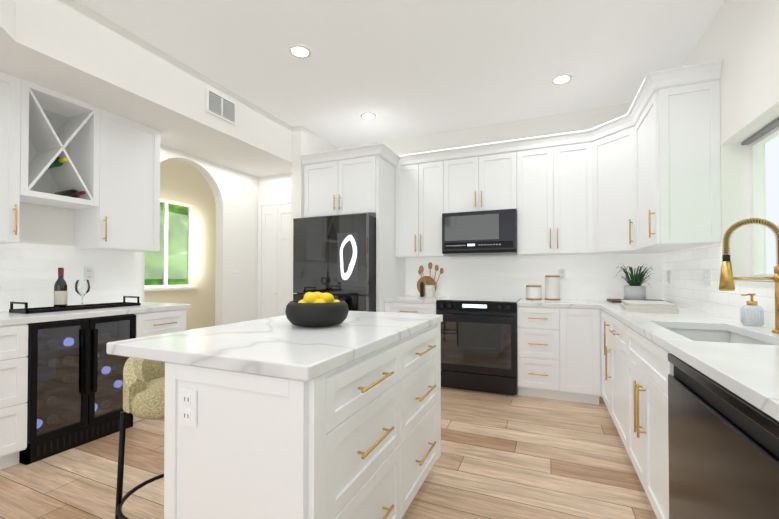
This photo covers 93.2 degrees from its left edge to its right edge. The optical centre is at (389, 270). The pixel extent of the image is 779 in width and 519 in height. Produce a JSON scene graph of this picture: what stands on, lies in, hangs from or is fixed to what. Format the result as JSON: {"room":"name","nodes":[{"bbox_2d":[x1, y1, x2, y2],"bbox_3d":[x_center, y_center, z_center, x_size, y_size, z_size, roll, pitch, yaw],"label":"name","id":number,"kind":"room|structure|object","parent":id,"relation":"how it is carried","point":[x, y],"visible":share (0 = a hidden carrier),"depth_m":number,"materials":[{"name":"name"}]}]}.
{"room":"kitchen","nodes":[
{"label":"kitchen","id":0,"kind":"room"},
{"bbox_2d":[0,0,355,329],"bbox_3d":[-2.198,-0.258,2.618,1.334,2.930,8.140,0,-1,23],"label":"wall","id":1,"kind":"structure","parent":0,"point":[220,176],"depth_m":3.24,"materials":[{"name":"white paint"}]},
{"bbox_2d":[0,71,31,243],"bbox_3d":[-2.732,-0.741,2.299,0.340,1.107,0.598,0,-1,23],"label":"upper cabinet","id":2,"kind":"object","parent":1,"relation":"attached to","point":[11,196],"depth_m":2.42,"materials":[{"name":"white paint"}]},
{"bbox_2d":[20,79,103,206],"bbox_3d":[-2.537,-0.916,2.756,0.340,0.746,0.472,0,-1,23],"label":"wine rack","id":3,"kind":"object","parent":1,"relation":"attached to","point":[96,169],"depth_m":2.80,"materials":[{"name":"white paint"}]},
{"bbox_2d":[83,267,93,280],"bbox_3d":[-2.555,0.028,3.127,0.009,0.118,0.075,0,-1,23],"label":"outlet","id":4,"kind":"object","parent":1,"relation":"attached to","point":[88,273],"visible":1,"depth_m":3.12,"materials":[{"name":"white plastic"}]},
{"bbox_2d":[64,110,159,251],"bbox_3d":[-2.354,-0.731,3.181,0.340,1.107,0.538,0,-1,23],"label":"upper cabinet","id":5,"kind":"object","parent":1,"relation":"attached to","point":[128,219],"depth_m":3.09,"materials":[{"name":"white paint"}]},
{"bbox_2d":[144,199,191,288],"bbox_3d":[-3.090,-0.367,4.938,0.040,1.196,0.956,0,-1,23],"label":"window","id":6,"kind":"structure","parent":1,"relation":"in","point":[165,249],"depth_m":5.10,"materials":[{"name":"white"}]},
{"bbox_2d":[206,87,236,125],"bbox_3d":[-1.547,-1.509,3.398,0.017,0.210,0.340,0,-1,23],"label":"air vent grille","id":7,"kind":"object","parent":1,"relation":"attached to","point":[221,106],"visible":0.98,"depth_m":3.38,"materials":[{"name":"white metal"}]},
{"bbox_2d":[232,269,239,278],"bbox_3d":[-1.923,0.040,4.619,0.009,0.118,0.115,0,-1,23],"label":"light switch","id":8,"kind":"object","parent":1,"relation":"attached to","point":[235,273],"visible":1,"depth_m":4.61,"materials":[{"name":"white plastic"}]},
{"bbox_2d":[258,199,290,318],"bbox_3d":[-1.467,0.152,4.811,0.660,2.160,0.040,0,-1,23],"label":"closet door","id":9,"kind":"structure","parent":1,"relation":"in","point":[274,259],"depth_m":4.84,"materials":[{"name":"white wood"}]},
{"bbox_2d":[0,387,656,518],"bbox_3d":[-1.116,1.230,2.029,6.405,0.060,8.300,0,-1,23],"label":"floor","id":10,"kind":"structure","parent":0,"point":[504,456],"depth_m":2.19,"materials":[{"name":"brown wood"}]},
{"bbox_2d":[0,324,27,469],"bbox_3d":[-2.638,0.763,2.119,0.638,0.876,0.598,0,-1,23],"label":"base cabinet","id":11,"kind":"object","parent":10,"relation":"on","point":[13,382],"visible":1,"depth_m":2.20,"materials":[{"name":"white paint"}]},
{"bbox_2d":[0,302,190,325],"bbox_3d":[-2.795,0.301,1.753,0.645,0.038,3.650,0,-1,23],"label":"countertop","id":12,"kind":"structure","parent":11,"relation":"on","point":[7,318],"depth_m":2.58,"materials":[{"name":"stone"}]},
{"bbox_2d":[9,296,140,313],"bbox_3d":[-2.390,0.256,2.858,0.232,0.075,0.752,0,-1,23],"label":"tray","id":13,"kind":"object","parent":12,"relation":"on","point":[26,310],"visible":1,"depth_m":2.75,"materials":[{"name":"black metal"}]},
{"bbox_2d":[54,268,67,308],"bbox_3d":[-2.443,0.131,2.735,0.078,0.307,0.078,0,-1,23],"label":"wine bottle","id":14,"kind":"object","parent":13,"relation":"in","point":[60,294],"visible":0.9,"depth_m":2.71,"materials":[{"name":"black glass"}]},
{"bbox_2d":[75,280,89,306],"bbox_3d":[-2.381,0.178,2.855,0.096,0.215,0.096,0,-1,23],"label":"wine glass","id":15,"kind":"object","parent":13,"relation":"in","point":[88,287],"visible":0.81,"depth_m":2.87,"materials":[{"name":"clear glass"}]},
{"bbox_2d":[19,314,135,464],"bbox_3d":[-2.355,0.771,2.674,0.645,0.873,0.640,0,-1,23],"label":"wine cooler","id":16,"kind":"object","parent":10,"relation":"on","point":[75,386],"visible":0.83,"depth_m":2.48,"materials":[{"name":"black metal"}]},
{"bbox_2d":[115,357,164,518],"bbox_3d":[-0.957,0.766,1.651,0.428,0.860,0.428,0,-1,23],"label":"bar stool","id":17,"kind":"object","parent":10,"relation":"on","point":[143,388],"visible":0.33,"depth_m":1.54,"materials":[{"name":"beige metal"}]},
{"bbox_2d":[133,309,185,421],"bbox_3d":[-2.163,0.775,3.180,0.676,0.876,0.438,0,-1,23],"label":"base cabinet","id":18,"kind":"object","parent":10,"relation":"on","point":[157,323],"visible":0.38,"depth_m":3.04,"materials":[{"name":"white paint"}]},
{"bbox_2d":[164,322,440,518],"bbox_3d":[-0.202,0.750,1.711,0.624,0.892,1.345,0,-1,23],"label":"kitchen island","id":19,"kind":"object","parent":10,"relation":"on","point":[359,438],"visible":0.9,"depth_m":1.16,"materials":[{"name":"white paint"}]},
{"bbox_2d":[179,387,196,427],"bbox_3d":[-0.644,0.435,1.174,0.075,0.118,0.009,0,-1,23],"label":"outlet","id":20,"kind":"object","parent":19,"relation":"attached to","point":[187,406],"visible":1,"depth_m":1.17,"materials":[{"name":"white plastic"}]},
{"bbox_2d":[106,311,442,380],"bbox_3d":[-0.345,0.283,1.778,0.870,0.042,1.375,0,-1,23],"label":"island countertop","id":21,"kind":"structure","parent":19,"relation":"on","point":[281,346],"depth_m":1.30,"materials":[{"name":"stone"}]},
{"bbox_2d":[285,292,348,327],"bbox_3d":[-0.345,0.181,1.765,0.300,0.161,0.300,0,-1,23],"label":"bowl","id":22,"kind":"object","parent":21,"relation":"on","point":[314,309],"visible":1,"depth_m":1.65,"materials":[{"name":"black ceramic"}]},
{"bbox_2d":[293,213,375,311],"bbox_3d":[-0.464,0.322,4.402,0.915,1.810,1.004,0,-1,23],"label":"refrigerator","id":23,"kind":"object","parent":10,"relation":"on","point":[335,256],"visible":0.5,"depth_m":3.92,"materials":[{"name":"black metal"}]},
{"bbox_2d":[300,143,404,311],"bbox_3d":[-0.386,-0.054,4.461,1.055,2.565,0.878,0,-1,23],"label":"tall cabinet","id":24,"kind":"object","parent":10,"relation":"on","point":[355,180],"visible":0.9,"depth_m":4.13,"materials":[{"name":"white paint"}]},
{"bbox_2d":[385,302,436,313],"bbox_3d":[0.339,0.787,4.240,0.593,0.876,0.696,0,-1,23],"label":"base cabinet","id":25,"kind":"object","parent":10,"relation":"on","point":[413,308],"visible":0.23,"depth_m":3.95,"materials":[{"name":"white paint"}]},
{"bbox_2d":[384,296,445,303],"bbox_3d":[0.343,0.330,4.257,0.593,0.038,0.655,0,-1,23],"label":"countertop","id":26,"kind":"structure","parent":25,"relation":"on","point":[413,299],"depth_m":4.03,"materials":[{"name":"stone"}]},
{"bbox_2d":[420,282,423,296],"bbox_3d":[0.388,0.221,4.405,0.048,0.180,0.047,0,-1,23],"label":"pepper mill","id":27,"kind":"object","parent":26,"relation":"on","point":[421,289],"visible":1,"depth_m":4.39,"materials":[{"name":"black"}]},
{"bbox_2d":[417,276,436,295],"bbox_3d":[0.457,0.188,4.528,0.250,0.250,0.053,0,-1,23],"label":"round board","id":28,"kind":"object","parent":26,"relation":"on","point":[427,279],"visible":0.54,"depth_m":4.51,"materials":[{"name":"brown wood"}]},
{"bbox_2d":[418,262,443,296],"bbox_3d":[0.480,0.105,4.372,0.328,0.412,0.120,0,-1,23],"label":"utensil crock","id":29,"kind":"object","parent":26,"relation":"on","point":[429,290],"visible":1,"depth_m":4.33,"materials":[{"name":"white ceramic"}]},
{"bbox_2d":[436,296,520,395],"bbox_3d":[0.967,0.763,3.941,0.791,0.919,0.715,0,-1,23],"label":"range","id":30,"kind":"object","parent":10,"relation":"on","point":[478,343],"visible":0.9,"depth_m":3.65,"materials":[{"name":"black metal"}]},
{"bbox_2d":[517,306,568,400],"bbox_3d":[1.549,0.782,3.742,0.427,0.876,0.658,0,-1,23],"label":"base cabinet","id":31,"kind":"object","parent":10,"relation":"on","point":[559,353],"depth_m":3.44,"materials":[{"name":"white paint"}]},
{"bbox_2d":[517,298,596,308],"bbox_3d":[1.667,0.323,3.688,0.690,0.038,0.658,0,-1,23],"label":"countertop","id":32,"kind":"structure","parent":31,"relation":"on","point":[562,303],"depth_m":3.47,"materials":[{"name":"stone"}]},
{"bbox_2d":[526,285,541,299],"bbox_3d":[1.535,0.231,3.919,0.160,0.150,0.160,0,-1,23],"label":"canister","id":33,"kind":"object","parent":32,"relation":"on","point":[533,292],"visible":1,"depth_m":3.85,"materials":[{"name":"white ceramic"}]},
{"bbox_2d":[545,275,559,299],"bbox_3d":[1.716,0.178,3.874,0.150,0.255,0.150,0,-1,23],"label":"canister","id":34,"kind":"object","parent":32,"relation":"on","point":[552,287],"visible":1,"depth_m":3.81,"materials":[{"name":"white ceramic"}]},
{"bbox_2d":[569,308,600,404],"bbox_3d":[1.842,0.780,3.617,0.326,0.876,0.658,0,-1,23],"label":"base cabinet","id":35,"kind":"object","parent":10,"relation":"on","point":[584,323],"depth_m":3.31,"materials":[{"name":"white paint"}]},
{"bbox_2d":[601,309,601,395],"bbox_3d":[2.246,0.778,3.444,0.669,0.876,0.658,0,-1,23],"label":"base cabinet","id":36,"kind":"object","parent":10,"relation":"on","point":[601,309],"depth_m":3.26,"materials":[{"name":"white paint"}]},
{"bbox_2d":[601,310,608,410],"bbox_3d":[2.034,0.772,2.866,0.603,0.876,0.558,0,-1,23],"label":"base cabinet","id":37,"kind":"object","parent":10,"relation":"on","point":[602,312],"depth_m":3.18,"materials":[{"name":"white paint"}]},
{"bbox_2d":[605,312,673,489],"bbox_3d":[1.822,0.766,2.372,0.603,0.876,0.750,0,-1,23],"label":"base cabinet","id":38,"kind":"object","parent":10,"relation":"on","point":[637,368],"depth_m":1.88,"materials":[{"name":"white paint"}]},
{"bbox_2d":[593,300,778,420],"bbox_3d":[1.287,0.294,1.141,0.618,0.038,5.640,0,-1,23],"label":"countertop","id":39,"kind":"structure","parent":38,"relation":"on","point":[749,373],"depth_m":1.31,"materials":[{"name":"stone"}]},
{"bbox_2d":[607,298,670,302],"bbox_3d":[2.366,0.291,3.524,0.460,0.020,0.330,0,-1,23],"label":"board","id":40,"kind":"object","parent":39,"relation":"on","point":[615,300],"visible":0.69,"depth_m":3.47,"materials":[{"name":"brown wood"}]},
{"bbox_2d":[614,264,666,299],"bbox_3d":[2.337,0.105,3.494,0.498,0.348,0.456,0,-1,23],"label":"potted plant","id":41,"kind":"object","parent":40,"relation":"on","point":[634,289],"visible":1,"depth_m":3.47,"materials":[{"name":"green plant"}]},
{"bbox_2d":[620,300,678,313],"bbox_3d":[1.905,0.262,2.726,0.300,0.060,0.400,0,-1,27],"label":"books","id":42,"kind":"object","parent":39,"relation":"on","point":[647,306],"visible":0.98,"depth_m":2.58,"materials":[{"name":"white paper"}]},
{"bbox_2d":[666,328,771,344],"bbox_3d":[1.512,0.441,1.718,0.398,0.241,0.748,0,-1,23],"label":"sink basin","id":43,"kind":"object","parent":39,"relation":"in","point":[712,335],"visible":0.02,"depth_m":2.00,"materials":[{"name":"white ceramic"}]},
{"bbox_2d":[719,218,778,332],"bbox_3d":[1.667,0.018,1.677,0.249,0.524,0.101,0,-1,23],"label":"faucet","id":44,"kind":"object","parent":39,"relation":"on","point":[726,281],"visible":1,"depth_m":1.71,"materials":[{"name":"gold metal"}]},
{"bbox_2d":[740,293,763,325],"bbox_3d":[1.881,0.200,1.911,0.090,0.165,0.088,0,-1,23],"label":"soap dispenser","id":45,"kind":"object","parent":39,"relation":"on","point":[751,312],"visible":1,"depth_m":1.89,"materials":[{"name":"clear glass"}]},
{"bbox_2d":[668,353,778,518],"bbox_3d":[1.203,0.751,0.965,0.588,0.873,0.752,0,-1,23],"label":"dishwasher","id":46,"kind":"object","parent":10,"relation":"on","point":[723,442],"visible":0.94,"depth_m":1.02,"materials":[{"name":"black metal"}]},
{"bbox_2d":[75,0,724,147],"bbox_3d":[-1.116,-1.760,2.064,6.405,0.060,8.300,0,-1,23],"label":"ceiling","id":47,"kind":"structure","parent":0,"point":[400,69],"depth_m":2.90,"materials":[{"name":"white paint"}]},
{"bbox_2d":[289,44,310,58],"bbox_3d":[-0.701,-1.716,2.886,0.176,0.006,0.176,0,-1,23],"label":"recessed light","id":48,"kind":"object","parent":47,"relation":"in","point":[298,50],"visible":1,"depth_m":2.88,"materials":[{"name":"white"}]},
{"bbox_2d":[360,112,375,119],"bbox_3d":[-0.233,-1.703,4.056,0.176,0.006,0.176,0,-1,23],"label":"recessed light","id":49,"kind":"object","parent":47,"relation":"in","point":[368,115],"visible":1,"depth_m":4.04,"materials":[{"name":"white"}]},
{"bbox_2d":[551,74,572,84],"bbox_3d":[1.541,-1.712,3.296,0.176,0.006,0.176,0,-1,23],"label":"recessed light","id":50,"kind":"object","parent":47,"relation":"in","point":[560,79],"visible":1,"depth_m":3.29,"materials":[{"name":"white"}]},
{"bbox_2d":[356,102,659,299],"bbox_3d":[1.012,-0.238,4.405,3.660,2.930,0.127,0,-1,23],"label":"wall","id":51,"kind":"structure","parent":0,"point":[588,277],"depth_m":4.13,"materials":[{"name":"white paint"}]},
{"bbox_2d":[395,151,450,257],"bbox_3d":[0.432,-0.751,4.407,0.648,1.175,0.348,0,-1,23],"label":"upper cabinet","id":52,"kind":"object","parent":51,"relation":"attached to","point":[423,180],"depth_m":4.24,"materials":[{"name":"white paint"}]},
{"bbox_2d":[451,143,510,212],"bbox_3d":[1.036,-0.988,4.151,0.782,0.707,0.348,0,-1,23],"label":"upper cabinet","id":53,"kind":"object","parent":51,"relation":"attached to","point":[480,177],"depth_m":3.98,"materials":[{"name":"white paint"}]},
{"bbox_2d":[442,209,516,255],"bbox_3d":[1.017,-0.409,4.099,0.778,0.446,0.409,0,-1,23],"label":"microwave","id":54,"kind":"object","parent":53,"relation":"attached to","point":[490,232],"visible":0.98,"depth_m":3.91,"materials":[{"name":"black metal"}]},
{"bbox_2d":[507,131,586,255],"bbox_3d":[1.704,-0.757,3.843,0.801,1.175,0.383,0,-1,23],"label":"upper cabinet","id":55,"kind":"object","parent":51,"relation":"attached to","point":[549,172],"depth_m":3.71,"materials":[{"name":"white paint"}]},
{"bbox_2d":[558,269,565,279],"bbox_3d":[1.857,0.042,3.964,0.075,0.118,0.009,0,-1,23],"label":"outlet","id":56,"kind":"object","parent":51,"relation":"attached to","point":[562,273],"visible":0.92,"depth_m":3.96,"materials":[{"name":"white plastic"}]},
{"bbox_2d":[660,0,778,327],"bbox_3d":[1.452,-0.283,0.457,0.232,2.930,7.040,0,-1,23],"label":"wall","id":57,"kind":"structure","parent":0,"point":[744,34],"depth_m":2.34,"materials":[{"name":"white paint"}]},
{"bbox_2d":[583,111,671,254],"bbox_3d":[2.237,-0.762,3.446,0.694,1.175,0.694,0,-1,23],"label":"upper cabinet","id":58,"kind":"object","parent":57,"relation":"attached to","point":[608,145],"depth_m":3.41,"materials":[{"name":"white paint"}]},
{"bbox_2d":[667,270,670,282],"bbox_3d":[2.596,0.056,3.423,0.009,0.118,0.075,0,-1,23],"label":"outlet","id":59,"kind":"object","parent":57,"relation":"attached to","point":[668,276],"visible":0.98,"depth_m":3.41,"materials":[{"name":"white plastic"}]},
{"bbox_2d":[631,59,722,250],"bbox_3d":[2.140,-0.769,2.825,0.382,1.175,0.725,0,-1,23],"label":"upper cabinet","id":60,"kind":"object","parent":57,"relation":"attached to","point":[642,175],"depth_m":2.51,"materials":[{"name":"white paint"}]},
{"bbox_2d":[703,269,710,285],"bbox_3d":[2.245,0.047,2.605,0.009,0.118,0.115,0,-1,23],"label":"light switch","id":61,"kind":"object","parent":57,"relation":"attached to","point":[706,277],"visible":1,"depth_m":2.59,"materials":[{"name":"white plastic"}]},
{"bbox_2d":[741,117,778,280],"bbox_3d":[1.899,-0.392,1.398,0.090,0.886,2.076,0,-1,23],"label":"window","id":62,"kind":"structure","parent":57,"relation":"in","point":[756,141],"depth_m":2.31,"materials":[{"name":"white"}]},
{"label":"outside","id":63,"kind":"structure","parent":0,"visible":0},
{"bbox_2d":[144,202,187,284],"bbox_3d":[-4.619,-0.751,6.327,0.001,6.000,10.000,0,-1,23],"label":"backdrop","id":64,"kind":"structure","parent":63,"point":[155,271],"depth_m":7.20,"materials":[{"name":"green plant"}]}
]}

